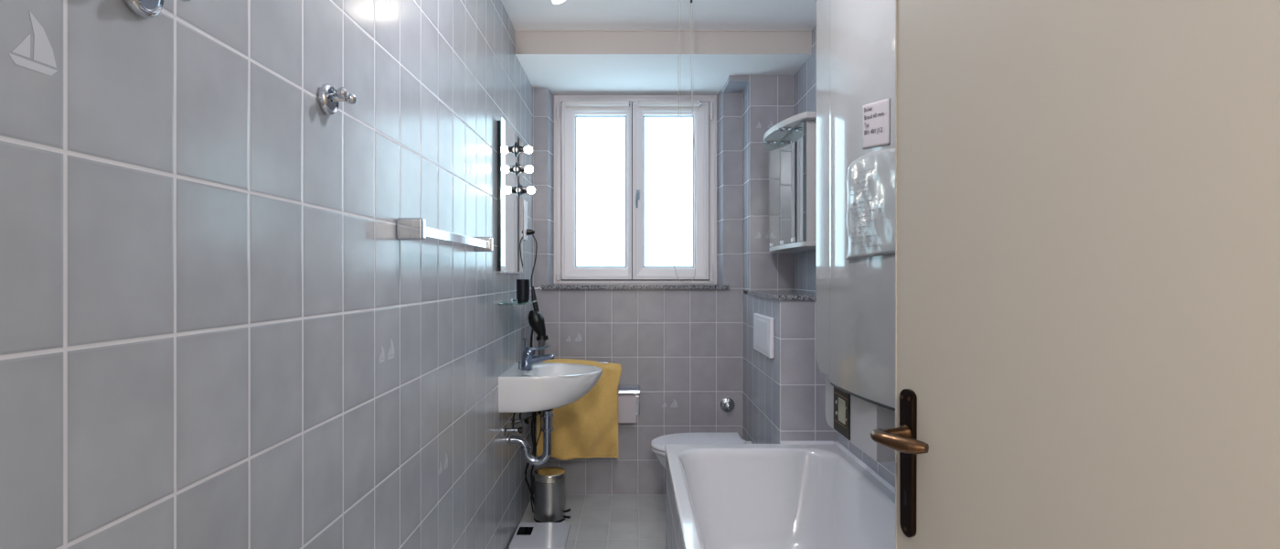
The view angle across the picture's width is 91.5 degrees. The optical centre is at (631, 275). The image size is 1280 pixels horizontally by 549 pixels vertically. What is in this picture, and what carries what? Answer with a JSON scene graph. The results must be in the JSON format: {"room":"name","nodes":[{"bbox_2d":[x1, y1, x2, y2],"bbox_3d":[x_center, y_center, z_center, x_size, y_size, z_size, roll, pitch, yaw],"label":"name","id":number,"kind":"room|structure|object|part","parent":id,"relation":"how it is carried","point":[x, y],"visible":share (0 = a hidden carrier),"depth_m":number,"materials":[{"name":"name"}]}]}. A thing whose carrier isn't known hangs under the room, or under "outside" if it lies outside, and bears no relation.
{"room":"bathroom","nodes":[
{"label":"bathroom","id":0,"kind":"room"},
{"bbox_2d":[0,0,533,548],"bbox_3d":[-0.643,0.034,2.025,0.120,2.720,4.050,0,0,0],"label":"wall","id":1,"kind":"structure","parent":0,"point":[218,330],"depth_m":0.97,"materials":[{"name":"grey tile"}]},
{"bbox_2d":[121,0,190,18],"bbox_3d":[-0.557,-0.334,0.733,0.052,0.059,0.060,0,0,0],"label":"robe hook","id":2,"kind":"object","parent":1,"relation":"attached to","point":[143,8],"visible":1,"depth_m":0.73,"materials":[{"name":"silver metal"}]},
{"bbox_2d":[317,83,356,115],"bbox_3d":[-0.557,-0.334,1.185,0.052,0.059,0.060,0,0,0],"label":"robe hook","id":3,"kind":"object","parent":1,"relation":"attached to","point":[328,98],"visible":1,"depth_m":1.17,"materials":[{"name":"silver metal"}]},
{"bbox_3d":[-0.553,-0.340,1.169,0.044,0.023,0.021,0,0,14],"label":"knob","id":4,"kind":"part","parent":3,"relation":"part of","materials":[{"name":"silver metal"}]},
{"bbox_3d":[-0.553,-0.340,1.201,0.044,0.023,0.021,0,0,-14],"label":"knob","id":5,"kind":"part","parent":3,"relation":"part of","materials":[{"name":"silver metal"}]},
{"bbox_2d":[395,217,492,251],"bbox_3d":[-0.551,-0.115,1.936,0.066,0.054,0.792,0,0,0],"label":"towel bar","id":6,"kind":"object","parent":1,"relation":"attached to","point":[407,229],"visible":1,"depth_m":1.62,"materials":[{"name":"silver metal"}]},
{"bbox_2d":[497,116,523,273],"bbox_3d":[-0.569,-0.348,2.960,0.029,0.679,0.540,0,0,0],"label":"wall mirror","id":7,"kind":"object","parent":1,"relation":"attached to","point":[509,204],"visible":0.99,"depth_m":2.86,"materials":[{"name":"silver glass"}]},
{"bbox_3d":[-0.569,-0.014,2.960,0.029,0.010,0.520,0,0,0],"label":"rail","id":8,"kind":"part","parent":7,"relation":"part of","materials":[{"name":"silver metal"}]},
{"bbox_2d":[514,141,533,157],"bbox_3d":[-0.524,-0.613,3.045,0.079,0.074,0.074,0,0,0],"label":"lamp","id":9,"kind":"object","parent":7,"relation":"attached to","point":[518,149],"visible":1,"depth_m":3.03,"materials":[{"name":"white glass"}]},
{"bbox_3d":[-0.506,-0.613,3.045,0.043,0.039,0.039,0,0,0],"label":"bulb","id":10,"kind":"part","parent":9,"relation":"part of","materials":[{"name":"white glass"}]},
{"bbox_2d":[515,161,533,176],"bbox_3d":[-0.524,-0.522,3.070,0.079,0.074,0.074,0,0,0],"label":"lamp","id":11,"kind":"object","parent":7,"relation":"attached to","point":[519,168],"visible":1,"depth_m":3.06,"materials":[{"name":"white glass"}]},
{"bbox_3d":[-0.506,-0.522,3.070,0.043,0.039,0.039,0,0,0],"label":"bulb","id":12,"kind":"part","parent":11,"relation":"part of","materials":[{"name":"white glass"}]},
{"bbox_2d":[518,182,534,197],"bbox_3d":[-0.524,-0.428,3.130,0.079,0.074,0.074,0,0,0],"label":"lamp","id":13,"kind":"object","parent":7,"relation":"attached to","point":[522,189],"visible":1,"depth_m":3.12,"materials":[{"name":"white glass"}]},
{"bbox_3d":[-0.506,-0.428,3.130,0.043,0.039,0.039,0,0,0],"label":"bulb","id":14,"kind":"part","parent":13,"relation":"part of","materials":[{"name":"white glass"}]},
{"bbox_2d":[503,412,522,435],"bbox_3d":[-0.542,0.662,2.865,0.084,0.141,0.058,0,0,0],"label":"angle valve","id":15,"kind":"object","parent":1,"relation":"attached to","point":[517,430],"visible":0.88,"depth_m":2.85,"materials":[{"name":"silver metal"}]},
{"bbox_3d":[-0.511,0.709,2.860,0.022,0.032,0.032,0,0,0],"label":"valve knob","id":16,"kind":"part","parent":15,"relation":"part of","materials":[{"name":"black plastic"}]},
{"bbox_2d":[498,298,536,306],"bbox_3d":[-0.524,0.124,2.888,0.120,0.026,0.396,0,0,0],"label":"glass shelf","id":17,"kind":"object","parent":1,"relation":"attached to","point":[513,301],"visible":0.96,"depth_m":2.76,"materials":[{"name":"teal"}]},
{"bbox_3d":[-0.521,0.124,2.888,0.114,0.007,0.396,0,0,0],"label":"glass plate","id":18,"kind":"part","parent":17,"relation":"part of","materials":[{"name":"teal"}]},
{"bbox_2d":[516,278,529,301],"bbox_3d":[-0.497,0.069,2.850,0.059,0.103,0.059,0,0,0],"label":"tumbler","id":19,"kind":"object","parent":17,"relation":"on","point":[522,284],"visible":0.98,"depth_m":2.82,"materials":[{"name":"black plastic"}]},
{"bbox_2d":[511,412,529,425],"bbox_3d":[-0.543,0.662,3.035,0.087,0.142,0.050,0,0,6],"label":"angle valve","id":20,"kind":"object","parent":1,"relation":"attached to","point":[527,421],"visible":0.59,"depth_m":3.03,"materials":[{"name":"silver metal"}]},
{"bbox_2d":[523,200,527,240],"bbox_3d":[-0.578,-0.295,3.361,0.012,0.213,0.087,0,0,0],"label":"wall socket","id":21,"kind":"object","parent":1,"relation":"attached to","point":[525,201],"visible":0.96,"depth_m":3.35,"materials":[{"name":"white plastic"}]},
{"bbox_2d":[524,329,536,503],"bbox_3d":[-0.555,0.771,3.460,0.066,1.031,0.132,0,0,0],"label":"power cable","id":22,"kind":"object","parent":1,"relation":"attached to","point":[533,421],"visible":0.6,"depth_m":3.44,"materials":[{"name":"black plastic"}]},
{"bbox_2d":[498,362,602,412],"bbox_3d":[-0.360,0.523,2.950,0.447,0.161,0.452,0,0,0],"label":"basin","id":23,"kind":"object","parent":1,"relation":"attached to","point":[549,385],"visible":0.98,"depth_m":2.76,"materials":[{"name":"white ceramic"}]},
{"bbox_2d":[507,408,553,465],"bbox_3d":[-0.476,0.751,2.950,0.216,0.294,0.064,0,0,0],"label":"trap","id":24,"kind":"object","parent":23,"relation":"attached to","point":[547,415],"visible":0.88,"depth_m":2.93,"materials":[{"name":"silver metal"}]},
{"bbox_2d":[513,410,542,451],"bbox_3d":[-0.486,0.728,2.906,0.139,0.194,0.024,0,0,-21],"label":"hose","id":25,"kind":"object","parent":24,"relation":"attached to","point":[539,412],"visible":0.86,"depth_m":2.92,"materials":[{"name":"black plastic"}]},
{"bbox_2d":[517,337,554,370],"bbox_3d":[-0.453,0.372,2.956,0.172,0.147,0.070,0,0,0],"label":"tap","id":26,"kind":"object","parent":23,"relation":"on","point":[528,358],"visible":1,"depth_m":2.94,"materials":[{"name":"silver metal"}]},
{"bbox_3d":[-0.447,0.352,2.950,0.124,0.042,0.056,0,0,0],"label":"lever","id":27,"kind":"part","parent":26,"relation":"part of","materials":[{"name":"silver metal"}]},
{"bbox_3d":[-0.428,0.396,2.950,0.121,0.053,0.042,0,0,0],"label":"spout","id":28,"kind":"part","parent":26,"relation":"part of","materials":[{"name":"silver metal"}]},
{"bbox_2d":[515,30,811,31],"bbox_3d":[0.159,-1.223,3.121,1.484,0.006,0.007,0,0,0],"label":"trim","id":29,"kind":"structure","parent":1,"relation":"attached to","point":[516,30],"depth_m":3.12,"materials":[{"name":"grey paint"}]},
{"bbox_3d":[-0.359,0.494,3.520,0.449,0.044,0.044,0,0,0],"label":"towel rail","id":30,"kind":"object","parent":1,"relation":"attached to","visible":0},
{"bbox_2d":[535,358,621,459],"bbox_3d":[-0.294,0.745,3.490,0.477,0.548,0.113,0,0,0],"label":"towel","id":31,"kind":"object","parent":30,"relation":"hanging from","point":[587,427],"visible":0.62,"depth_m":3.48,"materials":[{"name":"yellow fabric"}]},
{"bbox_2d":[533,87,554,287],"bbox_3d":[-0.532,-0.513,3.868,0.104,1.189,0.365,0,0,0],"label":"wall","id":32,"kind":"structure","parent":0,"point":[543,98],"depth_m":3.69,"materials":[{"name":"grey tile"}]},
{"bbox_2d":[520,493,665,548],"bbox_3d":[0.149,1.344,2.065,1.706,0.100,3.970,0,0,0],"label":"floor","id":33,"kind":"structure","parent":0,"point":[596,520],"depth_m":3.30,"materials":[{"name":"grey tile"}]},
{"bbox_2d":[508,522,570,548],"bbox_3d":[-0.444,1.278,3.040,0.264,0.032,0.310,0,0,0],"label":"bathroom scale","id":34,"kind":"object","parent":33,"relation":"on","point":[528,535],"visible":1,"depth_m":3.03,"materials":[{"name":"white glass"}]},
{"bbox_2d":[530,466,570,522],"bbox_3d":[-0.438,1.167,3.317,0.180,0.255,0.183,0,0,-28],"label":"pedal bin","id":35,"kind":"object","parent":33,"relation":"on","point":[548,483],"visible":0.96,"depth_m":3.26,"materials":[{"name":"silver metal"}]},
{"bbox_3d":[-0.437,1.060,3.325,0.170,0.041,0.170,0,0,0],"label":"lid","id":36,"kind":"part","parent":35,"relation":"part of","materials":[{"name":"silver metal"}]},
{"bbox_2d":[664,440,895,548],"bbox_3d":[0.523,0.941,1.874,0.757,0.427,1.748,0,0,0],"label":"bathtub","id":37,"kind":"object","parent":33,"relation":"on","point":[786,494],"visible":0.99,"depth_m":2.58,"materials":[{"name":"white ceramic"}]},
{"bbox_2d":[533,288,747,493],"bbox_3d":[0.209,0.738,3.867,1.586,1.313,0.365,0,0,0],"label":"wall","id":38,"kind":"structure","parent":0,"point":[683,347],"depth_m":3.69,"materials":[{"name":"grey tile"}]},
{"bbox_2d":[618,384,639,415],"bbox_3d":[-0.026,0.734,3.632,0.143,0.180,0.105,0,0,0],"label":"toilet paper holder","id":39,"kind":"object","parent":38,"relation":"attached to","point":[622,389],"visible":0.52,"depth_m":3.62,"materials":[{"name":"silver metal"}]},
{"bbox_2d":[618,393,635,422],"bbox_3d":[-0.027,0.763,3.625,0.102,0.171,0.072,0,0,0],"label":"toilet paper roll","id":40,"kind":"object","parent":39,"relation":"hanging from","point":[626,401],"visible":0.91,"depth_m":3.59,"materials":[{"name":"grey paper"}]},
{"bbox_3d":[-0.026,0.735,3.678,0.143,0.178,0.014,0,0,0],"label":"plate","id":41,"kind":"part","parent":39,"relation":"part of","materials":[{"name":"silver metal"}]},
{"bbox_2d":[554,95,716,284],"bbox_3d":[0.022,-0.526,3.824,1.004,1.163,0.152,0,0,0],"label":"window","id":42,"kind":"structure","parent":38,"relation":"attached to","point":[615,194],"depth_m":3.86,"materials":[{"name":"white plastic"}]},
{"bbox_2d":[555,100,629,271],"bbox_3d":[-0.234,-0.540,3.785,0.450,1.039,0.041,0,0,0],"label":"roller blind","id":43,"kind":"object","parent":42,"relation":"attached to","point":[571,105],"visible":1,"depth_m":3.78,"materials":[{"name":"white plastic"}]},
{"bbox_3d":[-0.438,-0.531,3.788,0.042,1.021,0.006,0,0,0],"label":"pull chain","id":44,"kind":"part","parent":43,"relation":"part of","materials":[{"name":"white plastic"}]},
{"bbox_3d":[-0.214,-0.517,3.847,0.429,1.083,0.082,0,0,0],"label":"sash","id":45,"kind":"part","parent":42,"relation":"part of","materials":[{"name":"white plastic"}]},
{"bbox_3d":[-0.192,-0.518,3.866,0.315,0.937,0.008,0,0,0],"label":"pane","id":46,"kind":"part","parent":42,"relation":"part of","materials":[{"name":"white"}]},
{"bbox_3d":[0.034,-0.459,3.773,0.024,0.107,0.050,0,0,0],"label":"handle lever","id":47,"kind":"part","parent":42,"relation":"part of","materials":[{"name":"silver metal"}]},
{"bbox_3d":[0.229,-0.518,3.866,0.313,0.937,0.008,0,0,0],"label":"pane","id":48,"kind":"part","parent":42,"relation":"part of","materials":[{"name":"white"}]},
{"bbox_3d":[0.239,-0.517,3.847,0.466,1.083,0.082,0,0,0],"label":"sash","id":49,"kind":"part","parent":42,"relation":"part of","materials":[{"name":"white plastic"}]},
{"bbox_2d":[637,100,707,271],"bbox_3d":[0.249,-0.535,3.785,0.428,1.049,0.041,0,0,0],"label":"roller blind","id":50,"kind":"object","parent":42,"relation":"attached to","point":[644,105],"visible":1,"depth_m":3.78,"materials":[{"name":"white plastic"}]},
{"bbox_3d":[0.448,-0.526,3.788,0.030,1.031,0.006,0,0,0],"label":"pull chain","id":51,"kind":"part","parent":50,"relation":"part of","materials":[{"name":"white plastic"}]},
{"bbox_2d":[720,396,735,412],"bbox_3d":[0.565,0.764,3.652,0.086,0.086,0.066,0,0,0],"label":"valve","id":52,"kind":"object","parent":38,"relation":"attached to","point":[727,404],"visible":1,"depth_m":3.67,"materials":[{"name":"silver metal"}]},
{"bbox_2d":[501,0,816,30],"bbox_3d":[0.159,-1.276,1.637,1.486,0.100,2.974,0,0,0],"label":"ceiling","id":53,"kind":"structure","parent":0,"point":[524,15],"depth_m":2.94,"materials":[{"name":"white paint"}]},
{"bbox_2d":[552,0,565,4],"bbox_3d":[-0.297,-1.116,2.300,0.127,0.221,0.090,0,0,0],"label":"ceiling spotlight","id":54,"kind":"object","parent":53,"relation":"attached to","point":[555,2],"visible":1,"depth_m":2.31,"materials":[{"name":"silver metal"}]},
{"bbox_2d":[673,0,695,283],"bbox_3d":[0.234,-0.596,2.751,0.100,1.260,0.022,0,0,0],"label":"pull cord","id":55,"kind":"object","parent":53,"relation":"hanging from","point":[678,0],"visible":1,"depth_m":2.76,"materials":[{"name":"white cord"},{"name":"white plastic"}]},
{"bbox_2d":[515,32,811,95],"bbox_3d":[0.159,-1.217,3.587,1.486,0.218,0.926,0,0,0],"label":"ceiling","id":56,"kind":"structure","parent":0,"point":[565,63],"depth_m":3.21,"materials":[{"name":"white paint"}]},
{"bbox_2d":[665,454,683,548],"bbox_3d":[0.159,1.026,1.873,0.018,0.535,1.746,0,0,0],"label":"wall","id":57,"kind":"structure","parent":0,"point":[673,533],"depth_m":2.41,"materials":[{"name":"grey tile"}]},
{"bbox_2d":[716,87,742,288],"bbox_3d":[0.763,-0.513,3.868,0.478,1.189,0.365,0,0,0],"label":"wall","id":58,"kind":"structure","parent":0,"point":[729,104],"depth_m":3.69,"materials":[{"name":"grey tile"}]},
{"bbox_2d":[540,284,729,288],"bbox_3d":[0.020,0.068,3.744,1.110,0.024,0.177,0,0,0],"label":"window sill","id":59,"kind":"structure","parent":58,"relation":"attached to","point":[542,286],"depth_m":3.65,"materials":[{"name":"grey stone"}]},
{"bbox_2d":[723,74,749,92],"bbox_3d":[0.597,-1.093,3.571,0.114,0.030,0.228,0,0,0],"label":"ceiling","id":60,"kind":"structure","parent":0,"point":[734,83],"depth_m":3.51,"materials":[{"name":"white paint"}]},
{"bbox_2d":[742,74,794,290],"bbox_3d":[0.778,-0.510,3.571,0.248,1.195,0.228,0,0,0],"label":"wall","id":61,"kind":"structure","parent":0,"point":[768,101],"depth_m":3.46,"materials":[{"name":"grey tile"}]},
{"bbox_2d":[742,293,836,443],"bbox_3d":[0.778,0.702,3.216,0.248,1.185,0.937,0,0,0],"label":"wall","id":62,"kind":"structure","parent":0,"point":[784,395],"depth_m":2.75,"materials":[{"name":"grey tile"}]},
{"bbox_2d":[650,432,754,468],"bbox_3d":[0.376,1.018,3.190,0.555,0.351,0.374,0,0,0],"label":"toilet","id":63,"kind":"object","parent":62,"relation":"attached to","point":[657,444],"visible":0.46,"depth_m":3.20,"materials":[{"name":"white ceramic"}]},
{"bbox_3d":[0.334,0.880,3.190,0.467,0.018,0.374,0,0,0],"label":"seat","id":64,"kind":"part","parent":63,"relation":"part of","materials":[{"name":"white plastic"}]},
{"bbox_3d":[0.337,0.855,3.190,0.477,0.024,0.374,0,0,0],"label":"lid","id":65,"kind":"part","parent":63,"relation":"part of","materials":[{"name":"white plastic"}]},
{"bbox_2d":[753,312,774,358],"bbox_3d":[0.641,0.288,3.050,0.026,0.188,0.390,0,0,0],"label":"flush plate","id":66,"kind":"object","parent":62,"relation":"attached to","point":[763,325],"visible":1,"depth_m":2.97,"materials":[{"name":"white plastic"}]},
{"bbox_2d":[746,290,816,299],"bbox_3d":[0.771,0.098,3.096,0.262,0.021,0.722,0,0,0],"label":"granite ledge","id":67,"kind":"object","parent":62,"relation":"on","point":[772,294],"visible":0.8,"depth_m":2.91,"materials":[{"name":"grey stone"}]},
{"bbox_2d":[794,24,895,487],"bbox_3d":[0.952,0.034,1.843,0.100,2.720,3.685,0,0,0],"label":"wall","id":68,"kind":"structure","parent":0,"point":[805,77],"depth_m":3.15,"materials":[{"name":"grey tile"}]},
{"bbox_2d":[763,110,816,251],"bbox_3d":[0.778,-0.419,3.020,0.248,0.587,0.730,0,0,0],"label":"upper cabinet","id":69,"kind":"object","parent":68,"relation":"attached to","point":[791,143],"visible":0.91,"depth_m":2.86,"materials":[{"name":"grey paint"}]},
{"bbox_2d":[764,140,777,143],"bbox_3d":[0.700,-0.669,3.140,0.064,0.005,0.064,0,0,0],"label":"recessed light","id":70,"kind":"object","parent":69,"relation":"attached to","point":[765,142],"depth_m":3.15,"materials":[{"name":"silver metal"}]},
{"bbox_3d":[0.748,-0.407,3.244,0.014,0.518,0.235,0,0,0],"label":"door","id":71,"kind":"part","parent":69,"relation":"part of","materials":[{"name":"silver metal"}]},
{"bbox_2d":[777,127,791,130],"bbox_3d":[0.700,-0.669,2.860,0.064,0.005,0.064,0,0,0],"label":"recessed light","id":72,"kind":"object","parent":69,"relation":"attached to","point":[778,128],"depth_m":2.86,"materials":[{"name":"silver metal"}]},
{"bbox_3d":[0.748,-0.407,3.010,0.014,0.518,0.226,0,0,0],"label":"door","id":73,"kind":"part","parent":69,"relation":"part of","materials":[{"name":"silver metal"}]},
{"bbox_2d":[768,241,816,251],"bbox_3d":[0.810,-0.136,3.030,0.184,0.020,0.680,0,0,0],"label":"shelf","id":74,"kind":"object","parent":69,"relation":"attached to","point":[782,246],"depth_m":2.95,"materials":[{"name":"grey paint"}]},
{"bbox_3d":[0.748,-0.407,2.798,0.014,0.518,0.190,0,0,0],"label":"door","id":75,"kind":"part","parent":69,"relation":"part of","materials":[{"name":"silver metal"}]},
{"bbox_2d":[816,0,895,461],"bbox_3d":[0.760,-0.341,1.752,0.284,1.670,0.705,0,0,0],"label":"water heater","id":76,"kind":"object","parent":68,"relation":"attached to","point":[856,38],"visible":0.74,"depth_m":1.78,"materials":[{"name":"grey metal"}]},
{"bbox_3d":[0.762,-0.428,2.018,0.280,1.495,0.175,0,0,0],"label":"casing","id":77,"kind":"part","parent":76,"relation":"part of","materials":[{"name":"grey metal"}]},
{"bbox_3d":[0.649,0.412,1.927,0.004,0.158,0.143,0,0,0],"label":"control panel","id":78,"kind":"part","parent":76,"relation":"part of","materials":[{"name":"black plastic"}]},
{"bbox_2d":[846,148,895,259],"bbox_3d":[0.633,-0.185,1.659,0.012,0.282,0.254,0,0,-9],"label":"document sleeve","id":79,"kind":"object","parent":76,"relation":"attached to","point":[870,178],"visible":0.94,"depth_m":1.64,"materials":[{"name":"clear plastic"}]},
{"bbox_2d":[862,97,889,149],"bbox_3d":[0.639,-0.397,1.637,0.003,0.133,0.127,0,0,-10],"label":"note","id":80,"kind":"object","parent":76,"relation":"attached to","point":[876,114],"visible":1,"depth_m":1.63,"materials":[{"name":"grey paper"}]},
{"bbox_3d":[-0.537,0.069,3.394,0.094,0.050,0.082,0,0,0],"label":"hook","id":81,"kind":"object","parent":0,"visible":0},
{"bbox_2d":[526,228,548,355],"bbox_3d":[-0.512,0.104,3.380,0.122,0.714,0.088,0,0,0],"label":"hair dryer","id":82,"kind":"object","parent":81,"relation":"hanging from","point":[536,320],"visible":0.97,"depth_m":3.36,"materials":[{"name":"black plastic"}]},
{"bbox_3d":[-0.534,-0.086,3.398,0.038,0.302,0.014,0,0,-21],"label":"power cord","id":83,"kind":"part","parent":82,"relation":"part of","materials":[{"name":"black plastic"}]},
{"bbox_3d":[-0.522,0.146,3.380,0.046,0.176,0.036,0,0,0],"label":"handle","id":84,"kind":"part","parent":82,"relation":"part of","materials":[{"name":"black plastic"}]},
{"bbox_3d":[0.159,0.034,0.075,1.486,2.520,0.150,0,0,0],"label":"wall","id":85,"kind":"structure","parent":0,"visible":0},
{"bbox_2d":[870,0,1279,548],"bbox_3d":[0.529,0.281,0.606,0.121,2.019,0.854,0,0,-16],"label":"door","id":86,"kind":"structure","parent":85,"relation":"in","point":[1087,192],"depth_m":0.71,"materials":[{"name":"grey paint"}]},
{"bbox_3d":[0.404,0.249,0.948,0.070,0.026,0.104,0,0,0],"label":"handle","id":87,"kind":"part","parent":86,"relation":"part of","materials":[{"name":"brown metal"}]},
{"bbox_3d":[0.437,0.297,0.988,0.007,0.234,0.032,0,0,-16],"label":"handle plate","id":88,"kind":"part","parent":86,"relation":"part of","materials":[{"name":"brown metal"}]}
]}

